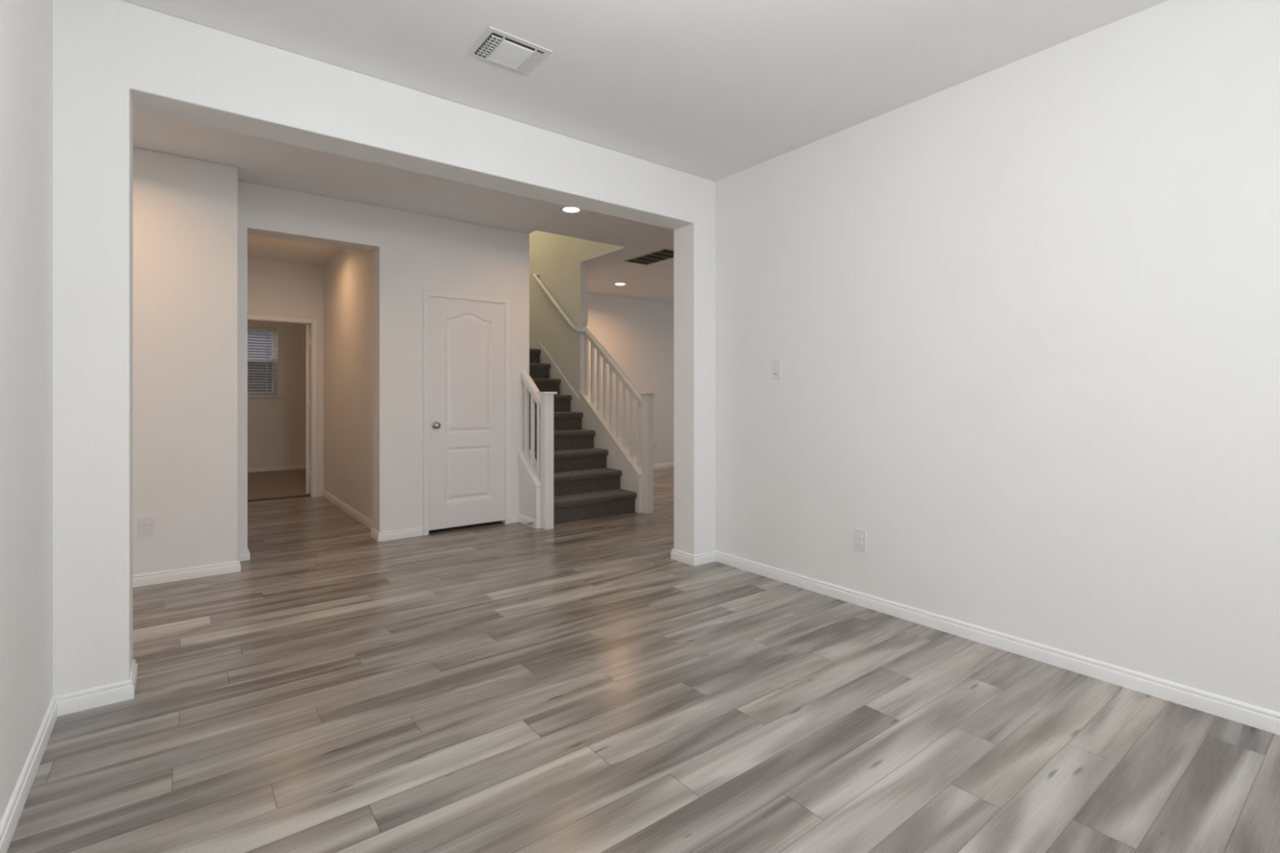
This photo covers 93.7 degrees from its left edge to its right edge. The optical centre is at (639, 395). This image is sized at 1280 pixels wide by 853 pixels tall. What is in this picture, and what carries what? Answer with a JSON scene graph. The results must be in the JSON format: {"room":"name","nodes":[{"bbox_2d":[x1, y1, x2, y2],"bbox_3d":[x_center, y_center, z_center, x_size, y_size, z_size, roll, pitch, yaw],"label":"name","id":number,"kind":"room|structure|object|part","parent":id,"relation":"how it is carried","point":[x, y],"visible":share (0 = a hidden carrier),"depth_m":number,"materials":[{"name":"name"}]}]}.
{"room":"empty living room","nodes":[
{"label":"empty living room","id":0,"kind":"room"},
{"bbox_2d":[0,0,53,822],"bbox_3d":[-0.271,-0.179,-0.348,0.120,2.743,6.419,0,0,-38],"label":"wall","id":1,"kind":"structure","parent":0,"point":[26,26],"depth_m":1.84,"materials":[{"name":"paint"}]},
{"bbox_2d":[0,659,137,852],"bbox_3d":[-1.362,1.155,-0.965,3.064,0.074,6.536,0,0,-38],"label":"baseboard","id":2,"kind":"structure","parent":1,"relation":"attached to","point":[112,693],"depth_m":2.11,"materials":[{"name":"white paint"}]},
{"bbox_2d":[133,146,238,575],"bbox_3d":[-4.213,-0.179,3.109,3.525,2.743,0.300,0,0,-38],"label":"wall","id":3,"kind":"structure","parent":0,"point":[185,210],"depth_m":3.88,"materials":[{"name":"paint"}]},
{"bbox_2d":[137,515,153,537],"bbox_3d":[-3.105,0.822,3.768,0.076,0.123,0.010,0,0,-38],"label":"wall outlet","id":4,"kind":"object","parent":3,"relation":"attached to","point":[145,524],"visible":1,"depth_m":3.77,"materials":[{"name":"white plastic"}]},
{"bbox_2d":[142,527,149,531],"bbox_3d":[-3.104,0.842,3.766,0.034,0.024,0.004,0,0,-38],"label":"receptacle","id":5,"kind":"object","parent":4,"relation":"attached to","point":[144,529],"depth_m":3.76,"materials":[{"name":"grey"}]},
{"bbox_2d":[142,521,149,525],"bbox_3d":[-3.104,0.802,3.766,0.034,0.024,0.004,0,0,-38],"label":"receptacle","id":6,"kind":"object","parent":4,"relation":"attached to","point":[144,523],"depth_m":3.76,"materials":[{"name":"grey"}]},
{"bbox_2d":[133,547,249,587],"bbox_3d":[-5.017,1.155,4.226,3.616,0.074,3.079,0,0,-38],"label":"baseboard","id":7,"kind":"structure","parent":3,"relation":"attached to","point":[182,574],"depth_m":3.90,"materials":[{"name":"white paint"}]},
{"bbox_2d":[247,320,310,468],"bbox_3d":[-6.364,-0.179,9.072,4.200,2.743,0.140,0,0,-38],"label":"wall","id":8,"kind":"structure","parent":0,"point":[277,426],"depth_m":9.52,"materials":[{"name":"paint"}]},
{"bbox_2d":[247,328,279,397],"bbox_3d":[-6.124,-0.525,9.235,0.972,1.104,0.161,0,0,-38],"label":"window","id":9,"kind":"structure","parent":8,"relation":"in","point":[273,336],"depth_m":9.50,"materials":[{"name":"white plastic"}]},
{"bbox_3d":[-6.159,-0.790,9.281,0.848,0.505,0.024,0,0,-38],"label":"sash","id":10,"kind":"part","parent":9,"relation":"part of","materials":[{"name":"white plastic"}]},
{"bbox_3d":[-6.147,-0.303,9.265,0.848,0.548,0.024,0,0,-38],"label":"sash","id":11,"kind":"part","parent":9,"relation":"part of","materials":[{"name":"white plastic"}]},
{"bbox_2d":[247,325,276,394],"bbox_3d":[-6.113,-0.549,9.221,0.910,1.054,0.056,0,0,-38],"label":"window blind","id":12,"kind":"object","parent":9,"relation":"attached to","point":[248,326],"visible":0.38,"depth_m":9.38,"materials":[{"name":"white plastic"}]},
{"bbox_3d":[-6.113,-0.029,9.221,0.910,0.016,0.050,0,0,-38],"label":"rail","id":13,"kind":"part","parent":12,"relation":"part of","materials":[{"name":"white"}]},
{"bbox_3d":[-5.860,-0.537,9.416,0.007,1.022,0.055,0,0,-38],"label":"ladder cord","id":14,"kind":"part","parent":12,"relation":"part of","materials":[{"name":"white fabric"}]},
{"bbox_3d":[-6.106,0.011,9.212,0.972,0.032,0.104,0,0,-38],"label":"sill","id":15,"kind":"part","parent":9,"relation":"part of","materials":[{"name":"white paint"}]},
{"bbox_2d":[247,464,306,472],"bbox_3d":[-6.317,1.155,9.011,4.200,0.074,0.014,0,0,-38],"label":"baseboard","id":16,"kind":"structure","parent":8,"relation":"attached to","point":[304,466],"depth_m":9.45,"materials":[{"name":"white paint"}]},
{"bbox_2d":[247,256,323,496],"bbox_3d":[-4.511,-0.179,6.636,4.160,2.743,0.120,0,0,-38],"label":"wall","id":17,"kind":"structure","parent":0,"point":[275,287],"depth_m":6.96,"materials":[{"name":"paint"}]},
{"bbox_2d":[247,494,310,501],"bbox_3d":[-4.237,1.186,6.918,0.759,0.016,0.040,0,0,-38],"label":"trim","id":18,"kind":"structure","parent":17,"relation":"attached to","point":[255,500],"depth_m":6.93,"materials":[{"name":"brown wood"}]},
{"bbox_2d":[247,314,317,497],"bbox_3d":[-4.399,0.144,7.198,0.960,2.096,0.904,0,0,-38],"label":"door frame","id":19,"kind":"structure","parent":17,"relation":"in","point":[312,330],"depth_m":7.07,"materials":[{"name":"white paint"}]},
{"bbox_2d":[323,247,373,521],"bbox_3d":[-2.940,-0.179,6.162,0.120,2.743,2.550,0,0,-38],"label":"wall","id":20,"kind":"structure","parent":0,"point":[348,276],"depth_m":6.11,"materials":[{"name":"paint"}]},
{"bbox_2d":[346,468,347,481],"bbox_3d":[-3.000,0.812,6.135,0.010,0.123,0.076,0,0,-38],"label":"wall outlet","id":21,"kind":"object","parent":20,"relation":"attached to","point":[346,468],"visible":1,"depth_m":6.12,"materials":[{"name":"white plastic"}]},
{"bbox_2d":[322,489,422,542],"bbox_3d":[-2.839,1.155,6.096,0.361,0.074,2.779,0,0,-38],"label":"baseboard","id":22,"kind":"structure","parent":20,"relation":"attached to","point":[378,536],"depth_m":5.09,"materials":[{"name":"white paint"}]},
{"bbox_2d":[238,180,528,551],"bbox_3d":[-2.217,-0.179,4.974,2.764,2.743,0.215,0,0,-38],"label":"wall","id":23,"kind":"structure","parent":0,"point":[413,253],"depth_m":5.00,"materials":[{"name":"paint"}]},
{"bbox_2d":[422,289,510,535],"bbox_3d":[-1.582,0.143,5.424,0.804,2.097,0.274,0,0,-38],"label":"door","id":24,"kind":"structure","parent":23,"relation":"in","point":[466,337],"depth_m":5.35,"materials":[{"name":"white paint"}]},
{"bbox_3d":[-1.750,0.256,5.163,0.064,0.064,0.064,0,0,-38],"label":"knob","id":25,"kind":"part","parent":24,"relation":"part of","materials":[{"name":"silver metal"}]},
{"bbox_2d":[53,0,715,696],"bbox_3d":[0.336,-0.179,4.313,12.200,2.743,0.223,0,0,-38],"label":"wall","id":26,"kind":"structure","parent":0,"point":[112,59],"depth_m":2.42,"materials":[{"name":"paint"}]},
{"bbox_2d":[519,465,540,519],"bbox_3d":[-0.989,0.863,5.555,0.108,0.657,0.363,0,0,-38],"label":"wall","id":27,"kind":"structure","parent":0,"point":[526,495],"depth_m":5.55,"materials":[{"name":"paint"}]},
{"bbox_2d":[510,514,535,528],"bbox_3d":[-1.070,1.155,5.498,0.089,0.074,0.355,0,0,-38],"label":"baseboard","id":28,"kind":"structure","parent":27,"relation":"attached to","point":[520,518],"depth_m":5.59,"materials":[{"name":"white paint"}]},
{"bbox_2d":[528,230,641,512],"bbox_3d":[-1.066,-1.508,7.539,0.100,5.400,3.598,0,0,-38],"label":"wall","id":29,"kind":"structure","parent":0,"point":[556,258],"depth_m":7.31,"materials":[{"name":"paint"}]},
{"bbox_2d":[528,342,637,512],"bbox_3d":[-1.079,0.253,7.462,0.014,1.876,3.445,0,0,-38],"label":"trim","id":30,"kind":"structure","parent":29,"relation":"attached to","point":[628,482],"depth_m":6.76,"materials":[{"name":"white paint"}]},
{"bbox_2d":[587,293,673,463],"bbox_3d":[0.376,-0.179,10.001,5.190,2.743,0.120,0,0,-38],"label":"wall","id":31,"kind":"structure","parent":0,"point":[637,334],"depth_m":9.64,"materials":[{"name":"paint"}]},
{"bbox_2d":[653,441,657,448],"bbox_3d":[0.245,0.812,9.818,0.076,0.123,0.010,0,0,-38],"label":"wall outlet","id":32,"kind":"object","parent":31,"relation":"attached to","point":[655,442],"visible":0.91,"depth_m":9.82,"materials":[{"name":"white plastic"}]},
{"bbox_2d":[653,462,673,468],"bbox_3d":[0.417,1.155,9.948,5.190,0.074,0.014,0,0,-38],"label":"baseboard","id":33,"kind":"structure","parent":31,"relation":"attached to","point":[663,464],"depth_m":9.92,"materials":[{"name":"white paint"}]},
{"bbox_2d":[6,466,1279,852],"bbox_3d":[-0.032,1.236,4.791,12.300,0.112,14.374,0,0,-38],"label":"floor","id":34,"kind":"structure","parent":0,"point":[578,686],"depth_m":2.17,"materials":[{"name":"laminate"}]},
{"bbox_2d":[517,369,557,529],"bbox_3d":[-0.955,0.473,5.517,0.151,1.437,0.515,0,0,-38],"label":"stair railing","id":35,"kind":"object","parent":34,"relation":"on","point":[539,473],"visible":1,"depth_m":5.37,"materials":[{"name":"white paint"}]},
{"bbox_3d":[-0.992,-0.071,5.544,0.062,0.349,0.426,0,0,-38],"label":"handrail","id":36,"kind":"part","parent":35,"relation":"part of","materials":[{"name":"white paint"}]},
{"bbox_3d":[-0.831,0.590,5.371,0.088,1.205,0.088,0,0,-38],"label":"newel post","id":37,"kind":"part","parent":35,"relation":"part of","materials":[{"name":"white paint"}]},
{"bbox_2d":[528,348,636,524],"bbox_3d":[-1.495,0.295,7.145,1.029,1.794,3.457,0,0,-38],"label":"staircase","id":38,"kind":"structure","parent":34,"relation":"on","point":[584,488],"depth_m":6.22,"materials":[{"name":"carpet"}]},
{"bbox_2d":[532,273,656,514],"bbox_3d":[-0.619,-0.196,6.903,0.219,2.776,2.299,0,0,-38],"label":"stair railing","id":39,"kind":"object","parent":34,"relation":"on","point":[645,469],"visible":1,"depth_m":6.36,"materials":[{"name":"white paint"}]},
{"bbox_3d":[-0.985,-1.145,7.334,0.165,0.878,1.170,0,0,-38],"label":"wall handrail","id":40,"kind":"part","parent":39,"relation":"part of","materials":[{"name":"white paint"}]},
{"bbox_3d":[-0.306,-0.358,6.554,0.062,0.924,1.186,0,0,-38],"label":"handrail","id":41,"kind":"part","parent":39,"relation":"part of","materials":[{"name":"white paint"}]},
{"bbox_3d":[0.077,0.590,6.072,0.088,1.205,0.088,0,0,-38],"label":"newel post","id":42,"kind":"part","parent":39,"relation":"part of","materials":[{"name":"white paint"}]},
{"bbox_2d":[121,0,1168,303],"bbox_3d":[-0.085,-1.579,4.859,12.400,0.057,14.500,0,0,-38],"label":"ceiling","id":43,"kind":"structure","parent":0,"point":[712,90],"depth_m":2.85,"materials":[{"name":"paint"}]},
{"bbox_2d":[466,26,552,75],"bbox_3d":[-0.591,-1.543,2.709,0.304,0.014,0.260,0,0,-38],"label":"ceiling vent","id":44,"kind":"object","parent":43,"relation":"in","point":[497,47],"visible":1,"depth_m":2.69,"materials":[{"name":"white metal"}]},
{"bbox_2d":[560,205,582,213],"bbox_3d":[-0.573,-1.548,4.989,0.178,0.007,0.178,0,0,-38],"label":"recessed light","id":45,"kind":"object","parent":43,"relation":"in","point":[567,209],"visible":0.87,"depth_m":4.99,"materials":[{"name":"white glass"}]},
{"bbox_2d":[613,282,626,285],"bbox_3d":[-0.275,-1.548,8.320,0.178,0.007,0.178,0,0,-38],"label":"recessed light","id":46,"kind":"object","parent":43,"relation":"in","point":[617,283],"visible":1,"depth_m":8.29,"materials":[{"name":"white glass"}]},
{"bbox_2d":[623,248,673,265],"bbox_3d":[0.172,-1.547,6.699,0.345,0.008,0.740,0,0,-38],"label":"ceiling vent","id":47,"kind":"object","parent":43,"relation":"in","point":[664,254],"visible":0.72,"depth_m":6.71,"materials":[{"name":"black metal"}]},
{"bbox_3d":[0.076,-1.546,6.625,0.007,0.006,0.700,0,0,-38],"label":"blade","id":48,"kind":"part","parent":47,"relation":"part of","materials":[{"name":"grey metal"}]},
{"bbox_3d":[0.090,-1.546,6.636,0.007,0.006,0.700,0,0,-38],"label":"blade","id":49,"kind":"part","parent":47,"relation":"part of","materials":[{"name":"grey metal"}]},
{"bbox_3d":[0.117,-1.546,6.657,0.007,0.006,0.700,0,0,-38],"label":"blade","id":50,"kind":"part","parent":47,"relation":"part of","materials":[{"name":"grey metal"}]},
{"bbox_3d":[0.131,-1.546,6.668,0.007,0.006,0.700,0,0,-38],"label":"blade","id":51,"kind":"part","parent":47,"relation":"part of","materials":[{"name":"grey metal"}]},
{"bbox_3d":[0.172,-1.546,6.699,0.007,0.006,0.700,0,0,-38],"label":"blade","id":52,"kind":"part","parent":47,"relation":"part of","materials":[{"name":"grey metal"}]},
{"bbox_3d":[0.186,-1.546,6.710,0.007,0.006,0.700,0,0,-38],"label":"blade","id":53,"kind":"part","parent":47,"relation":"part of","materials":[{"name":"grey metal"}]},
{"bbox_2d":[715,0,1279,712],"bbox_3d":[2.552,-0.179,1.828,0.120,2.743,6.419,0,0,-38],"label":"wall","id":54,"kind":"structure","parent":0,"point":[1021,317],"depth_m":2.71,"materials":[{"name":"paint"}]},
{"bbox_2d":[771,360,781,378],"bbox_3d":[0.882,-0.169,3.887,0.010,0.120,0.075,0,0,-38],"label":"light switch","id":55,"kind":"object","parent":54,"relation":"attached to","point":[775,365],"visible":1,"depth_m":3.88,"materials":[{"name":"white plastic"}]},
{"bbox_2d":[853,528,866,551],"bbox_3d":[1.250,0.821,3.410,0.010,0.123,0.076,0,0,-38],"label":"wall outlet","id":56,"kind":"object","parent":54,"relation":"attached to","point":[860,535],"visible":1,"depth_m":3.41,"materials":[{"name":"white plastic"}]},
{"bbox_2d":[856,541,862,546],"bbox_3d":[1.248,0.841,3.408,0.004,0.024,0.034,0,0,-38],"label":"receptacle","id":57,"kind":"object","parent":56,"relation":"attached to","point":[858,543],"depth_m":3.41,"materials":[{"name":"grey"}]},
{"bbox_2d":[856,533,862,538],"bbox_3d":[1.248,0.801,3.408,0.004,0.024,0.034,0,0,-38],"label":"receptacle","id":58,"kind":"object","parent":56,"relation":"attached to","point":[858,535],"depth_m":3.41,"materials":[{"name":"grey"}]},
{"bbox_2d":[671,548,1279,735],"bbox_3d":[4.653,1.155,3.674,6.143,0.074,6.536,0,0,-38],"label":"baseboard","id":59,"kind":"structure","parent":54,"relation":"attached to","point":[1267,720],"depth_m":2.72,"materials":[{"name":"white paint"}]},
{"label":"outside","id":60,"kind":"structure","parent":0,"visible":0},
{"bbox_3d":[-0.248,1.642,3.597,32.000,0.100,34.000,0,0,-38],"label":"ground","id":61,"kind":"structure","parent":60,"visible":0},
{"bbox_2d":[247,330,271,391],"bbox_3d":[-8.460,-0.258,12.608,14.000,3.700,0.300,0,0,-38],"label":"wall","id":62,"kind":"structure","parent":61,"relation":"on","point":[248,331],"depth_m":12.70,"materials":[{"name":"grey"}]}
]}

